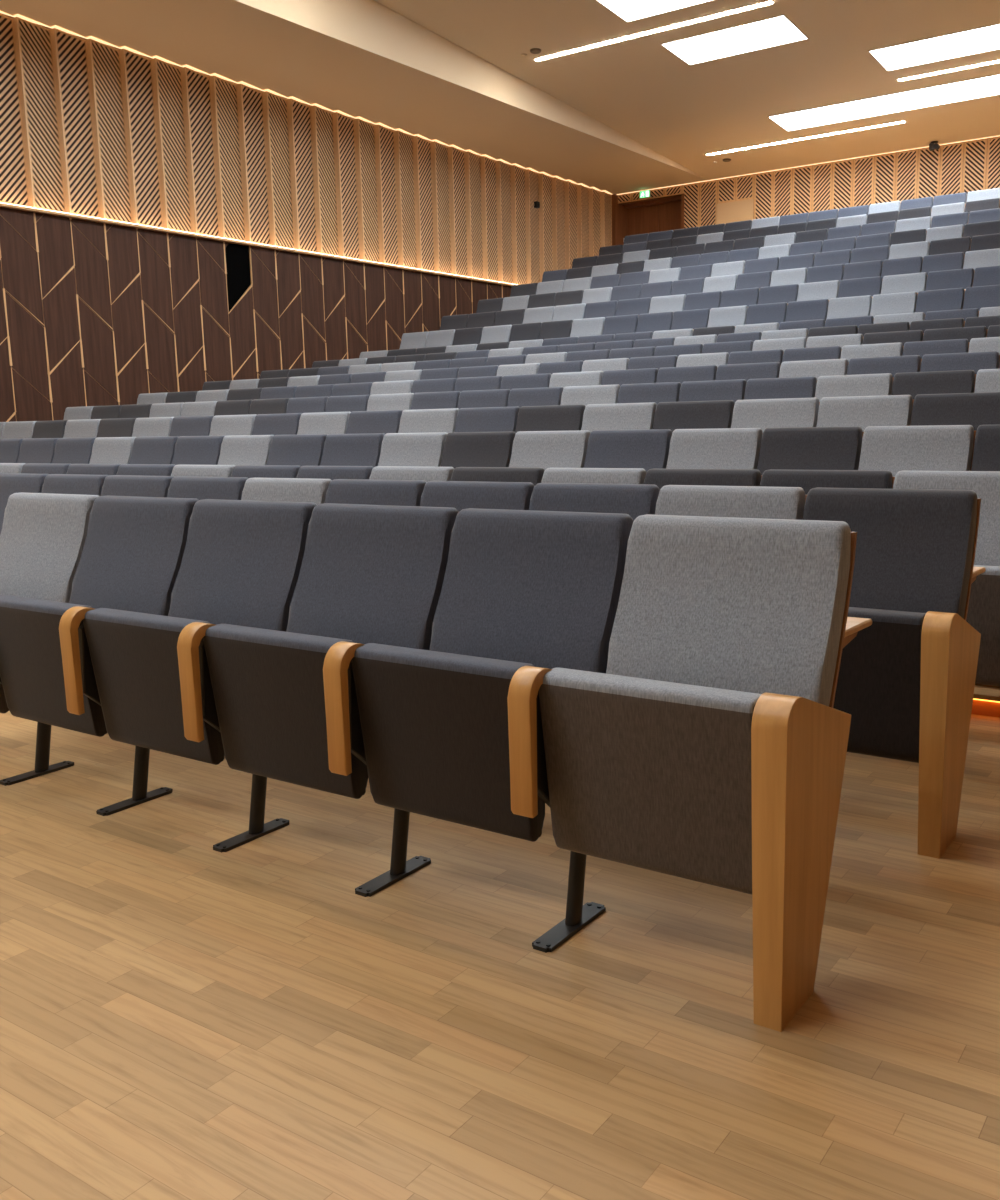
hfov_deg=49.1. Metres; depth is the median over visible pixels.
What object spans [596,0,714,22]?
skylight
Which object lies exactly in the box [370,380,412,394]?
seat
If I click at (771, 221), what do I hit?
seat
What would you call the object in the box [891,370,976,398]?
seat
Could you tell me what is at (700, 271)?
seat
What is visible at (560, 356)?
seat
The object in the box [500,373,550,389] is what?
seat
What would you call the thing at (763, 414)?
seat
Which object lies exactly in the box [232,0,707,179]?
ceiling
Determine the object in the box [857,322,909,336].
seat
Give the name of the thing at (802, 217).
seat
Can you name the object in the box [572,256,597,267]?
seat
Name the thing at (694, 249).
seat
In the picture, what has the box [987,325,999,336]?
seat
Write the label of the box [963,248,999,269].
seat
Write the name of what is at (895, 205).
seat
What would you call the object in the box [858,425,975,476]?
seat
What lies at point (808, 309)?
seat
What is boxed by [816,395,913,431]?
seat
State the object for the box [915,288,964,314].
seat
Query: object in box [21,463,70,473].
seat
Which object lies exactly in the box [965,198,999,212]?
seat
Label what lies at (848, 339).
seat
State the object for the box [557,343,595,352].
seat
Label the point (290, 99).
light
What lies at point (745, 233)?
seat
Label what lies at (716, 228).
seat
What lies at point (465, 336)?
seat
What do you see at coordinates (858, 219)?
seat
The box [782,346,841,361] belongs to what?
seat
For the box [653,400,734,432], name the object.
seat
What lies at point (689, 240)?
seat
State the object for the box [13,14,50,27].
light
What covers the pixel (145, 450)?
seat
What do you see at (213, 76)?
light
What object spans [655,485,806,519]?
seat
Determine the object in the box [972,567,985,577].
shelf
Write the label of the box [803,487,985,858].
seat
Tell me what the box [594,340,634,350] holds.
seat
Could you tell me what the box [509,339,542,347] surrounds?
seat
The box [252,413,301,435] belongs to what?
seat
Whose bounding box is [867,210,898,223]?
seat
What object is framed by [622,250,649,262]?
seat
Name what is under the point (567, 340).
seat
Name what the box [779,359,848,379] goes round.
seat
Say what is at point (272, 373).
seat
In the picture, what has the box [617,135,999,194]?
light
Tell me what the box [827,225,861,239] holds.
seat
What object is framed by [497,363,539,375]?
seat
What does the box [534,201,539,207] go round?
wall box
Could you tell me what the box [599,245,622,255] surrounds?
seat
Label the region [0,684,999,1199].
floor
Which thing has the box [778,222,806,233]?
seat
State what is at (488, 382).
seat
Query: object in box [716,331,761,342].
seat
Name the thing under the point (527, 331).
seat
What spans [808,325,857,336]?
seat
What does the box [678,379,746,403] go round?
seat
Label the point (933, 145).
ceiling camera
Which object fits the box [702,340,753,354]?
seat
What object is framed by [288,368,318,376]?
seat
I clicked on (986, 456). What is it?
seat
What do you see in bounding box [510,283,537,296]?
seat
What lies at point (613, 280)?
seat
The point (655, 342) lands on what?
seat
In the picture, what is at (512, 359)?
seat
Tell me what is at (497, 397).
seat
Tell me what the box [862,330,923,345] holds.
seat
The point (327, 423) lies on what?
seat
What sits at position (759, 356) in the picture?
seat
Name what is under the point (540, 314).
seat
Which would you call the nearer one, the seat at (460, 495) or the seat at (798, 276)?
the seat at (460, 495)
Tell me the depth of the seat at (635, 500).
3.93 m
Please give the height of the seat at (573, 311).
0.957 m
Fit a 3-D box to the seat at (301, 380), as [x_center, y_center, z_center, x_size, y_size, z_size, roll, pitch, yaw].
[-2.458,-2.231,13.279,0.532,0.957,0.795,5,12,35]
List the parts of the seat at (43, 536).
seat, backrest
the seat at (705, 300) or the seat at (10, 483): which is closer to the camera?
the seat at (10, 483)
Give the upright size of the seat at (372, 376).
0.957 m
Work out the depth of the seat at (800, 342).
10.84 m
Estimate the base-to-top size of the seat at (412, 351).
0.957 m
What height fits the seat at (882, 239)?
0.957 m
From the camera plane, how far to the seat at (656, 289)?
16.80 m
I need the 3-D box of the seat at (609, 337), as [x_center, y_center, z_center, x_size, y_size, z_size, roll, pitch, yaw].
[1.179,-2.961,14.237,0.557,0.957,0.795,5,12,35]
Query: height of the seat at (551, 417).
0.957 m
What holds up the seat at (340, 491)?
on the floor
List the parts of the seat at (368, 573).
armrest, foot plate, leg, seat, backrest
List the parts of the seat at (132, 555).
foot plate, leg, seat, backrest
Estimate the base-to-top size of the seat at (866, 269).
0.957 m
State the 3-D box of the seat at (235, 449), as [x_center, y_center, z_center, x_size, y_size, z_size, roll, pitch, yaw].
[-1.919,-0.713,7.968,0.532,0.957,0.795,5,12,35]
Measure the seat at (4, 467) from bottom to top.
0.957 m
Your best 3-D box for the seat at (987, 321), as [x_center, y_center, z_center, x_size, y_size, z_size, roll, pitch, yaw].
[4.725,-2.275,10.618,0.532,0.957,0.795,5,12,35]
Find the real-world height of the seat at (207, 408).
0.957 m
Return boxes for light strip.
[534,0,774,60]
[706,120,905,155]
[896,59,999,81]
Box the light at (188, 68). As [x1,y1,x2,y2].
[182,65,209,74]
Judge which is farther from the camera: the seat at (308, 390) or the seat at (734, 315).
the seat at (734, 315)
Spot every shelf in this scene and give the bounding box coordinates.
[844,617,871,637]
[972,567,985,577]
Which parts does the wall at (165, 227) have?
walnut panel, walnut panel, walnut panel, slatted panel, panel frame, walnut panel, walnut panel, walnut panel, walnut panel, walnut panel, slatted panel, panel frame, walnut panel, walnut panel, walnut panel, slatted panel, panel frame, walnut panel, walnut panel, walnut panel, walnut panel, slatted panel, panel frame, walnut panel, walnut panel, walnut panel, slatted panel, panel frame, walnut panel, walnut panel, walnut panel, walnut panel, slatted panel, panel frame, walnut panel, walnut panel, walnut panel, slatted panel, panel frame, walnut panel, walnut panel, walnut panel, walnut panel, slatted panel, panel frame, walnut panel, walnut panel, slatted panel, panel frame, walnut panel, walnut panel, walnut panel, slatted panel, panel frame, walnut panel, walnut panel, walnut panel, panel frame, slatted panel, walnut panel, walnut panel, walnut panel, slatted panel, panel frame, walnut panel, walnut panel, slatted panel, panel frame, walnut panel, walnut panel, walnut panel, slatted panel, panel frame, walnut panel, walnut panel, slatted panel, panel frame, walnut panel, walnut panel, walnut panel, slatted panel, panel frame, walnut panel, walnut panel, slatted panel, panel frame, walnut panel, walnut panel, slatted panel, panel frame, walnut panel, slatted panel, panel frame, walnut panel, walnut panel, slatted panel, panel frame, walnut panel, slatted panel, walnut panel, panel frame, walnut panel, slatted panel, panel frame, walnut panel, slatted panel, panel frame, slatted panel, panel frame, slatted panel, panel frame, slatted panel, panel frame, slatted panel, panel frame, slatted panel, slatted panel, panel frame, slatted panel, panel frame, panel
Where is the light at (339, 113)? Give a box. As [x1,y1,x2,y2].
[334,110,354,117]
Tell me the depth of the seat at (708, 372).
9.30 m
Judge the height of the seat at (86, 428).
0.957 m
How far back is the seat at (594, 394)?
8.72 m
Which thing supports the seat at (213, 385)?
on the floor
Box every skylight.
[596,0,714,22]
[660,14,808,65]
[767,74,999,131]
[868,23,999,71]
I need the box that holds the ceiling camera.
[929,141,939,150]
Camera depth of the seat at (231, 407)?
11.11 m
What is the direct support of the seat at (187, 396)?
on the floor
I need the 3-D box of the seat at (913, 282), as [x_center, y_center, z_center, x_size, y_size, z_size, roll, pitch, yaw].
[5.041,-3.630,13.800,0.557,0.957,0.795,5,12,35]
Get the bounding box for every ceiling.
[0,0,999,194]
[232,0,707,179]
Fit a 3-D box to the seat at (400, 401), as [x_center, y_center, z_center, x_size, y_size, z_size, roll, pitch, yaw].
[-1.067,-1.383,9.917,0.532,0.957,0.795,5,12,35]
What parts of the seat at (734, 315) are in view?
backrest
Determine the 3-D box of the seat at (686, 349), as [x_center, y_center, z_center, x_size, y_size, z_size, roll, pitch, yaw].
[1.802,-2.189,11.468,0.557,0.957,0.795,5,12,35]
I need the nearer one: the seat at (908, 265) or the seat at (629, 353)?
the seat at (629, 353)
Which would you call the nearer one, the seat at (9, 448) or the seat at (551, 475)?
the seat at (551, 475)
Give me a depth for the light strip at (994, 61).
17.19 m
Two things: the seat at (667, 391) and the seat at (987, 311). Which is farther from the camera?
the seat at (987, 311)
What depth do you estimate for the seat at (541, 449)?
6.46 m
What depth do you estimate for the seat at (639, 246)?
21.17 m
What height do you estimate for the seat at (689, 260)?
0.957 m
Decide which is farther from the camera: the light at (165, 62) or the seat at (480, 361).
the light at (165, 62)
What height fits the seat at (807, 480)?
0.957 m
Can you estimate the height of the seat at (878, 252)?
0.957 m
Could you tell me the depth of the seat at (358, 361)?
15.40 m
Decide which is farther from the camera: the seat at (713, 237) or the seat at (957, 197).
the seat at (713, 237)
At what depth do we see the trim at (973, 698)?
4.27 m
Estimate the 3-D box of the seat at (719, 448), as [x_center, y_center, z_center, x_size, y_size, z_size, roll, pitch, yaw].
[1.087,-0.433,5.872,0.532,0.957,0.795,5,12,35]
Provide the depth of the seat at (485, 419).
8.01 m
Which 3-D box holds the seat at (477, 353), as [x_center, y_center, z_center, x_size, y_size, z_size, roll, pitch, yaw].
[-0.428,-2.755,14.210,0.532,0.957,0.795,5,12,35]
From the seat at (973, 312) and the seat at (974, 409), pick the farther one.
the seat at (973, 312)
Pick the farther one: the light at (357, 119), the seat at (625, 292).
the light at (357, 119)
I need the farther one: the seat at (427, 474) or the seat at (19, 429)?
the seat at (19, 429)
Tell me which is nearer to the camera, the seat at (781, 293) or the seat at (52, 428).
the seat at (52, 428)
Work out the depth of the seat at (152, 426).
10.21 m
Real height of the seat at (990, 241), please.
0.957 m
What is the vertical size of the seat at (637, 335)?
0.957 m
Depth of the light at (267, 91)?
16.61 m
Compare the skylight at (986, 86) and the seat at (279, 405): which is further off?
the skylight at (986, 86)
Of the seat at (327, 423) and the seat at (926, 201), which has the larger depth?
the seat at (926, 201)
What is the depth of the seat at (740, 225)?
20.92 m
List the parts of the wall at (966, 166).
slatted panel, panel frame, panel frame, panel frame, slatted panel, panel frame, slatted panel, panel frame, slatted panel, panel frame, slatted panel, panel frame, slatted panel, slatted panel, panel frame, panel frame, slatted panel, panel frame, slatted panel, panel frame, slatted panel, panel frame, slatted panel, panel frame, slatted panel, panel frame, slatted panel, panel frame, slatted panel, panel frame, slatted panel, panel frame, slatted panel, panel frame, slatted panel, panel frame, slatted panel, panel frame, slatted panel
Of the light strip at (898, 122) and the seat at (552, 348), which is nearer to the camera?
the seat at (552, 348)
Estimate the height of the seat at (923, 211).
0.957 m
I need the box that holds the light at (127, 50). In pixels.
[120,46,151,57]
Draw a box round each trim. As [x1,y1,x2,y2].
[681,193,684,228]
[971,700,999,716]
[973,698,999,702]
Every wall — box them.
[0,11,627,421]
[617,135,999,227]
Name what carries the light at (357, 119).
on the wall at (165, 227)
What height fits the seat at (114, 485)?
0.957 m
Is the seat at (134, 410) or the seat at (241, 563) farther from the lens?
the seat at (134, 410)
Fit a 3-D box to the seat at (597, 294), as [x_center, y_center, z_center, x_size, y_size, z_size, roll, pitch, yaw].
[1.485,-4.478,17.403,0.532,0.957,0.795,5,12,35]
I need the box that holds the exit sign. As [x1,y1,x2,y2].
[640,190,650,198]
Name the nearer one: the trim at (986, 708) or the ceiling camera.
the trim at (986, 708)
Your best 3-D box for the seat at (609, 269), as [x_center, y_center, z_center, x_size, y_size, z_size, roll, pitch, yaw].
[1.799,-5.487,19.475,0.532,0.957,0.795,5,12,35]
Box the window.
[716,199,753,223]
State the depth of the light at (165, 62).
15.03 m
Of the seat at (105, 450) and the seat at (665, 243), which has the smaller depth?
the seat at (105, 450)
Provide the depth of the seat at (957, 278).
13.48 m
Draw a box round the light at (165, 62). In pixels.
[152,56,181,66]
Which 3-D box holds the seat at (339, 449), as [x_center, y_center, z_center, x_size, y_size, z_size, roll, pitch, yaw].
[-1.060,-0.633,7.369,0.532,0.957,0.795,5,12,35]
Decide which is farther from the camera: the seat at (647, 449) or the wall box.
the wall box
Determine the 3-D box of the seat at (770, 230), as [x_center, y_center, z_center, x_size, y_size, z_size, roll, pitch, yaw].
[4.691,-6.232,19.680,0.532,0.957,0.795,5,12,35]
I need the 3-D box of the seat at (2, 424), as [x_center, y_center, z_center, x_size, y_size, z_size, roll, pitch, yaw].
[-5.562,-1.428,11.782,0.557,0.957,0.795,5,12,35]
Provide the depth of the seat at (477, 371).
11.78 m
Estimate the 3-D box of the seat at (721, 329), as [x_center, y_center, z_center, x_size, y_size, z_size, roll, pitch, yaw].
[2.529,-2.836,13.296,0.557,0.957,0.795,5,12,35]
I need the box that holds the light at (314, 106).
[312,104,333,111]
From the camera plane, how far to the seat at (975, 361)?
8.04 m
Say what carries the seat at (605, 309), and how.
on the floor
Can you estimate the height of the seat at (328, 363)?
0.957 m
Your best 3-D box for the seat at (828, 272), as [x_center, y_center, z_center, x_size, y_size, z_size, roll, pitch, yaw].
[4.491,-4.198,15.308,0.532,0.957,0.795,5,12,35]
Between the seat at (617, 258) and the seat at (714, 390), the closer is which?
the seat at (714, 390)
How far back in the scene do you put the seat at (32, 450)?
9.46 m
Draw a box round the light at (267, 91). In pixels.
[263,89,286,97]
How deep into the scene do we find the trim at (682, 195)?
24.24 m
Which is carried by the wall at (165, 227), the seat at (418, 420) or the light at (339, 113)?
the light at (339, 113)
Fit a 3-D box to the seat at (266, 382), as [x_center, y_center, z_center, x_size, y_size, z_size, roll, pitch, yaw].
[-2.888,-2.271,13.578,0.532,0.957,0.795,5,12,35]
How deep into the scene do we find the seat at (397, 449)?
7.06 m
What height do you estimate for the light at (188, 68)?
0.012 m
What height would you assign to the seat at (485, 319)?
0.957 m
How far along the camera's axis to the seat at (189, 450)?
8.26 m
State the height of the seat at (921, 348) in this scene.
0.957 m
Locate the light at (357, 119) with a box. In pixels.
[355,117,374,123]
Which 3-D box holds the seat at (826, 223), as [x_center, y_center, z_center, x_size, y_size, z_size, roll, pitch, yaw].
[5.550,-6.153,19.081,0.532,0.957,0.795,5,12,35]
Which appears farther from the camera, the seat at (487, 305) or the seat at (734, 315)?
the seat at (487, 305)
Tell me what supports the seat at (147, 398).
on the floor
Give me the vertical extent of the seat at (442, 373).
0.957 m
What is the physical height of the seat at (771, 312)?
0.957 m
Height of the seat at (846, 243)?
0.957 m
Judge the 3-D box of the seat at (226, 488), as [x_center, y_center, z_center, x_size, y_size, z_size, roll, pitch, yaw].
[-1.456,-0.089,5.141,0.532,0.957,0.795,5,12,35]
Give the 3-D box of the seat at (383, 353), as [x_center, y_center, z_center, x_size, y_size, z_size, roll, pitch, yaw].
[-1.972,-3.258,16.457,0.589,0.957,0.755,5,12,35]
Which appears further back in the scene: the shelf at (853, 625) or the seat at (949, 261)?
the seat at (949, 261)
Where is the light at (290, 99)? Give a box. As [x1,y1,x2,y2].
[288,97,310,104]
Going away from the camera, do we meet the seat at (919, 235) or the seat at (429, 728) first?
the seat at (429, 728)
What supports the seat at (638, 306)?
on the floor
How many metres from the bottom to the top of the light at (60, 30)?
0.012 m
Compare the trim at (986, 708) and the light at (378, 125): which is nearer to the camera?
the trim at (986, 708)
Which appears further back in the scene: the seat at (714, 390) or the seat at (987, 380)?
the seat at (714, 390)
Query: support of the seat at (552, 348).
on the floor
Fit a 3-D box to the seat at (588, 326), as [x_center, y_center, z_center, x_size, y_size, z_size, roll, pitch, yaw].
[1.171,-3.470,15.350,0.532,0.957,0.795,5,12,35]
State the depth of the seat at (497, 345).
15.18 m
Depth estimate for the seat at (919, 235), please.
16.48 m
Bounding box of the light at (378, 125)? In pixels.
[376,123,394,129]
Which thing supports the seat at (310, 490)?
on the floor
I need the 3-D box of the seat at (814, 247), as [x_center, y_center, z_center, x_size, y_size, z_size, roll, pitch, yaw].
[4.805,-5.207,17.379,0.532,0.957,0.795,5,12,35]
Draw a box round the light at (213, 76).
[210,73,236,82]
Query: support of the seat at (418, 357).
on the floor
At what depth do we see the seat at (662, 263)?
18.87 m
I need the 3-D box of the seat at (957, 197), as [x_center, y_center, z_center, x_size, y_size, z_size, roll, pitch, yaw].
[7.644,-6.469,18.729,0.557,0.957,0.795,5,12,35]
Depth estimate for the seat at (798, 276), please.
15.60 m
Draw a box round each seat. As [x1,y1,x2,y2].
[0,422,5,438]
[0,438,23,462]
[0,463,25,472]
[0,473,48,533]
[0,492,98,712]
[0,495,198,785]
[2,421,35,438]
[17,438,58,462]
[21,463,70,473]
[32,420,67,437]
[41,474,107,495]
[52,437,96,463]
[59,499,316,815]
[63,406,93,419]
[63,419,100,437]
[66,464,120,475]
[89,437,135,464]
[91,405,121,418]
[97,418,136,436]
[101,475,173,496]
[116,464,174,475]
[119,404,151,417]
[129,436,178,463]
[132,417,173,436]
[137,392,167,403]
[149,402,183,417]
[165,391,197,402]
[167,476,247,499]
[169,416,213,436]
[171,465,234,476]
[172,436,224,464]
[177,503,458,852]
[181,401,217,416]
[195,389,229,401]
[202,380,230,390]
[209,414,256,435]
[214,400,251,415]
[217,435,273,465]
[227,388,261,400]
[229,379,259,388]
[231,465,300,478]
[241,477,331,504]
[249,398,289,414]
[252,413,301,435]
[258,377,289,387]
[260,369,289,378]
[260,386,296,398]
[267,434,326,466]
[286,397,327,412]
[287,375,319,385]
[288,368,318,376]
[295,384,333,397]
[297,412,350,434]
[297,466,373,479]
[312,360,339,367]
[318,366,349,375]
[318,374,351,384]
[320,433,384,466]
[323,508,632,896]
[325,395,369,411]
[325,479,425,505]
[331,382,372,395]
[338,358,367,365]
[346,410,402,433]
[348,364,381,373]
[350,372,385,382]
[359,350,387,357]
[366,356,395,363]
[367,393,413,410]
[369,466,453,482]
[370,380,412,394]
[378,432,446,466]
[380,362,415,371]
[384,370,421,381]
[387,348,416,355]
[395,354,425,362]
[398,408,458,433]
[400,332,428,348]
[411,378,456,392]
[411,391,459,409]
[414,359,450,369]
[415,346,446,354]
[420,368,458,379]
[420,481,533,511]
[425,329,454,346]
[425,352,456,360]
[439,314,468,330]
[440,431,515,468]
[445,344,477,352]
[449,357,487,367]
[450,467,544,485]
[452,327,482,345]
[454,376,502,391]
[454,406,519,431]
[456,350,489,358]
[457,365,498,378]
[457,389,509,408]
[466,311,496,327]
[476,298,503,312]
[476,342,509,349]
[480,325,511,343]
[486,355,526,365]
[488,347,523,356]
[494,309,524,325]
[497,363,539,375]
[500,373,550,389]
[501,295,528,310]
[507,387,563,406]
[507,514,871,1031]
[509,322,541,341]
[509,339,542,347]
[509,430,589,469]
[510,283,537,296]
[515,405,585,432]
[522,345,558,354]
[523,306,554,323]
[525,352,566,363]
[527,293,555,307]
[529,483,659,521]
[536,280,564,293]
[538,361,582,374]
[539,320,572,339]
[541,468,645,483]
[542,269,567,281]
[542,337,577,345]
[549,371,602,387]
[552,303,585,320]
[554,290,583,305]
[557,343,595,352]
[560,384,619,405]
[563,277,591,291]
[566,266,592,279]
[566,349,609,361]
[570,317,604,337]
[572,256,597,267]
[577,334,614,343]
[581,358,628,371]
[581,402,656,432]
[582,287,612,303]
[583,300,617,318]
[584,429,671,472]
[590,274,620,288]
[591,263,617,276]
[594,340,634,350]
[597,253,623,265]
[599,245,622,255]
[601,368,658,385]
[602,314,638,334]
[609,347,655,358]
[610,284,641,300]
[614,331,652,340]
[615,297,650,315]
[617,261,644,273]
[617,382,680,403]
[619,271,649,285]
[622,242,646,252]
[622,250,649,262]
[623,233,648,244]
[628,355,677,369]
[633,337,674,347]
[636,311,673,332]
[640,281,672,298]
[643,257,671,271]
[644,468,761,489]
[646,239,671,249]
[647,230,672,241]
[648,268,680,282]
[649,247,677,259]
[649,294,685,312]
[652,329,692,338]
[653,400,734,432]
[654,344,702,355]
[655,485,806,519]
[656,365,717,383]
[666,428,762,468]
[671,235,697,246]
[671,254,699,267]
[671,278,704,294]
[671,309,709,329]
[672,227,698,238]
[674,334,716,344]
[676,243,705,256]
[676,352,728,367]
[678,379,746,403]
[679,264,712,279]
[683,291,721,310]
[692,326,734,335]
[693,305,747,329]
[696,232,723,243]
[698,223,724,234]
[699,251,729,264]
[702,275,737,292]
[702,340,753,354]
[704,240,734,253]
[711,261,744,276]
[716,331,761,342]
[716,362,780,382]
[720,288,759,306]
[723,229,750,240]
[724,220,751,231]
[728,248,759,261]
[728,349,783,364]
[731,398,819,432]
[734,236,764,249]
[734,322,778,332]
[735,302,787,326]
[736,271,771,288]
[744,257,778,273]
[744,376,816,399]
[750,225,778,237]
[751,216,779,228]
[752,337,806,350]
[757,284,798,303]
[757,426,863,474]
[758,244,790,258]
[760,469,894,494]
[761,328,808,339]
[764,232,795,246]
[770,268,806,285]
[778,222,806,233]
[778,253,814,269]
[778,319,824,330]
[779,213,808,224]
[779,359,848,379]
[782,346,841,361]
[785,299,828,321]
[789,240,822,255]
[795,229,827,242]
[797,280,839,300]
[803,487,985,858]
[806,218,836,230]
[806,264,844,282]
[806,334,863,348]
[808,209,837,221]
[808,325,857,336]
[813,249,851,266]
[815,373,893,401]
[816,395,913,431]
[822,237,855,251]
[825,295,871,321]
[825,316,873,326]
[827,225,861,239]
[836,214,867,226]
[837,205,868,218]
[838,276,882,297]
[840,342,903,361]
[843,260,882,279]
[847,355,921,376]
[850,245,889,262]
[855,233,890,248]
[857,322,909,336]
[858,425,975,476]
[860,221,895,235]
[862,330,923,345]
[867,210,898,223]
[868,201,900,213]
[870,292,917,317]
[872,272,927,297]
[873,312,924,323]
[881,256,922,278]
[889,241,929,258]
[890,229,926,245]
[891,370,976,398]
[893,471,999,685]
[895,216,931,231]
[898,206,931,219]
[900,197,933,209]
[902,339,969,358]
[909,318,964,332]
[910,392,999,431]
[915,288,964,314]
[917,268,974,293]
[920,351,999,373]
[921,252,964,274]
[923,326,987,341]
[925,308,978,320]
[926,224,963,242]
[929,237,971,254]
[931,202,965,216]
[931,212,968,227]
[933,192,966,205]
[963,220,999,238]
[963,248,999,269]
[963,285,999,310]
[964,265,999,289]
[964,315,999,328]
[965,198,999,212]
[966,188,999,201]
[968,208,999,223]
[968,337,999,354]
[970,233,999,250]
[971,424,999,470]
[974,369,999,392]
[979,306,999,316]
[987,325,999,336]
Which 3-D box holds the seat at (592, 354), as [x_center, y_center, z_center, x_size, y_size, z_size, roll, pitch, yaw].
[0.902,-2.273,12.095,0.557,0.957,0.795,5,12,35]
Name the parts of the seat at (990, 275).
backrest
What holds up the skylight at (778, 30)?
attached to the ceiling at (636, 87)
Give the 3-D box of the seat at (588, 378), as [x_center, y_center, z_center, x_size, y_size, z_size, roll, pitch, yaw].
[0.620,-1.585,9.931,0.557,0.957,0.795,5,12,35]
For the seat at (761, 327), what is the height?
0.957 m
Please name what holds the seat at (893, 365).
on the floor
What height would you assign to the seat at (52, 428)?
0.957 m
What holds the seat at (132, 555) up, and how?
on the floor
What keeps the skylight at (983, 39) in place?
attached to the ceiling at (636, 87)
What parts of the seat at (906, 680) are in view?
seat, backrest, panel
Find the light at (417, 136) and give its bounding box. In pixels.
[414,134,431,140]
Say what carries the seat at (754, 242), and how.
on the floor
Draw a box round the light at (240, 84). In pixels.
[237,81,262,90]
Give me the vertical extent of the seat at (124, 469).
0.957 m
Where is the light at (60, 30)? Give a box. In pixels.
[51,25,85,37]
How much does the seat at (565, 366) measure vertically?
0.957 m
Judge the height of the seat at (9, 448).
0.957 m
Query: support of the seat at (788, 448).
on the floor
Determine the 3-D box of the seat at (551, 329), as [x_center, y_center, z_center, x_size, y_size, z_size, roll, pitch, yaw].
[0.742,-3.510,15.649,0.532,0.957,0.795,5,12,35]
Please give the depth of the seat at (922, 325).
10.92 m
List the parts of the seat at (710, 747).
armrest, foot plate, leg, seat, backrest, panel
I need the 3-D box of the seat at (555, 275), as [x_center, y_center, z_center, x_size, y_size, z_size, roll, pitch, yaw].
[0.939,-5.571,20.099,0.564,0.957,0.755,5,12,35]
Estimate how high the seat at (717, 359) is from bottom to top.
0.957 m
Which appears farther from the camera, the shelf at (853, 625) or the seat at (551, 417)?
the seat at (551, 417)
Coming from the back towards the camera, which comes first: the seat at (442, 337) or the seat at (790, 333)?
the seat at (442, 337)
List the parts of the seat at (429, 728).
armrest, foot plate, leg, seat, backrest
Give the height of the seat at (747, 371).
0.957 m
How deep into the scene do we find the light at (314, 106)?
17.43 m
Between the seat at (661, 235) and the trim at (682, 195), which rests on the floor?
the seat at (661, 235)
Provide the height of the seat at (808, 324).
0.957 m
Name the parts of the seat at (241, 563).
armrest, foot plate, leg, seat, backrest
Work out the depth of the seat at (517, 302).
18.29 m
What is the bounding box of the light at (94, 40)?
[86,36,119,48]
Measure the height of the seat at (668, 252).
0.957 m
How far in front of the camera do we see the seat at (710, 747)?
2.35 m
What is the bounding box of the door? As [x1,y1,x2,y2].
[627,201,680,235]
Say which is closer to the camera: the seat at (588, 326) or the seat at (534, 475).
the seat at (534, 475)
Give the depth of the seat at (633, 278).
18.05 m
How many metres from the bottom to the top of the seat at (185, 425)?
0.957 m
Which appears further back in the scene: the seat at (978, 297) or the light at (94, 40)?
the light at (94, 40)
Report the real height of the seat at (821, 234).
0.957 m
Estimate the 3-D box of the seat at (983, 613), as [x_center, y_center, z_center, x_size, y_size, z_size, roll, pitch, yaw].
[1.729,0.003,4.136,0.610,0.957,0.795,5,12,35]
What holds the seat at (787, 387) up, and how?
on the floor
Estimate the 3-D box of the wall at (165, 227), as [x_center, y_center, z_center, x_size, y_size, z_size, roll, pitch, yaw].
[-6.682,-3.724,12.732,0.325,6.456,33.489,5,12,35]
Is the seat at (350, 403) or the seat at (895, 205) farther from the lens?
the seat at (895, 205)
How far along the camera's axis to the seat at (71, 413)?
12.61 m
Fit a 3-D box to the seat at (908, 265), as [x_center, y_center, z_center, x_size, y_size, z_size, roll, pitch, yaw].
[5.350,-4.119,14.709,0.532,0.957,0.795,5,12,35]
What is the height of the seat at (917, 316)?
0.957 m
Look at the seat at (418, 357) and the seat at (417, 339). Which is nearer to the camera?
the seat at (418, 357)
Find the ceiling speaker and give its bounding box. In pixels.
[530,48,540,53]
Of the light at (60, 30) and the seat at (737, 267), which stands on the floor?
the seat at (737, 267)
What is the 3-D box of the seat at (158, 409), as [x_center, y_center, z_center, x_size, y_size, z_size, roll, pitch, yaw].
[-3.644,-1.623,11.713,0.532,0.957,0.795,5,12,35]
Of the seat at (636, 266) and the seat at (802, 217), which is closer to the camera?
the seat at (636, 266)
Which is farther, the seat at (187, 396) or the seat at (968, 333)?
the seat at (187, 396)
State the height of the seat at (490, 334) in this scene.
0.957 m
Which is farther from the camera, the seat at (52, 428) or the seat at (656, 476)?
the seat at (52, 428)
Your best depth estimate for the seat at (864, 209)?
19.67 m
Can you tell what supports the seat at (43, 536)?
on the floor
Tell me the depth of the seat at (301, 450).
7.66 m
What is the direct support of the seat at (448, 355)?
on the floor
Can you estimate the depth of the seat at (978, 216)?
16.75 m
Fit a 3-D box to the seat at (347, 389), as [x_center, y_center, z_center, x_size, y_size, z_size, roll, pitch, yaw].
[-1.629,-1.794,11.499,0.557,0.957,0.795,5,12,35]
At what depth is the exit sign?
24.54 m
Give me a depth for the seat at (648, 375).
9.61 m
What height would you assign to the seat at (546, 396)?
0.957 m
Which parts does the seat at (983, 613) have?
backrest, seat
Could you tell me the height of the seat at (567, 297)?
0.957 m
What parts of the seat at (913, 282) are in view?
backrest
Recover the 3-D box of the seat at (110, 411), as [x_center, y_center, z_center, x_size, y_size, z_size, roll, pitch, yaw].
[-4.503,-1.703,12.312,0.532,0.957,0.795,5,12,35]
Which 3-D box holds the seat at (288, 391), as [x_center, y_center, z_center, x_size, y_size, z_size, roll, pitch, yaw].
[-2.529,-1.878,12.126,0.557,0.957,0.795,5,12,35]
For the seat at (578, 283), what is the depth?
18.68 m
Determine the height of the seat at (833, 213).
0.957 m
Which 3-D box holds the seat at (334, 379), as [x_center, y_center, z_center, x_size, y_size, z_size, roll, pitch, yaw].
[-2.029,-2.191,12.979,0.532,0.957,0.795,5,12,35]

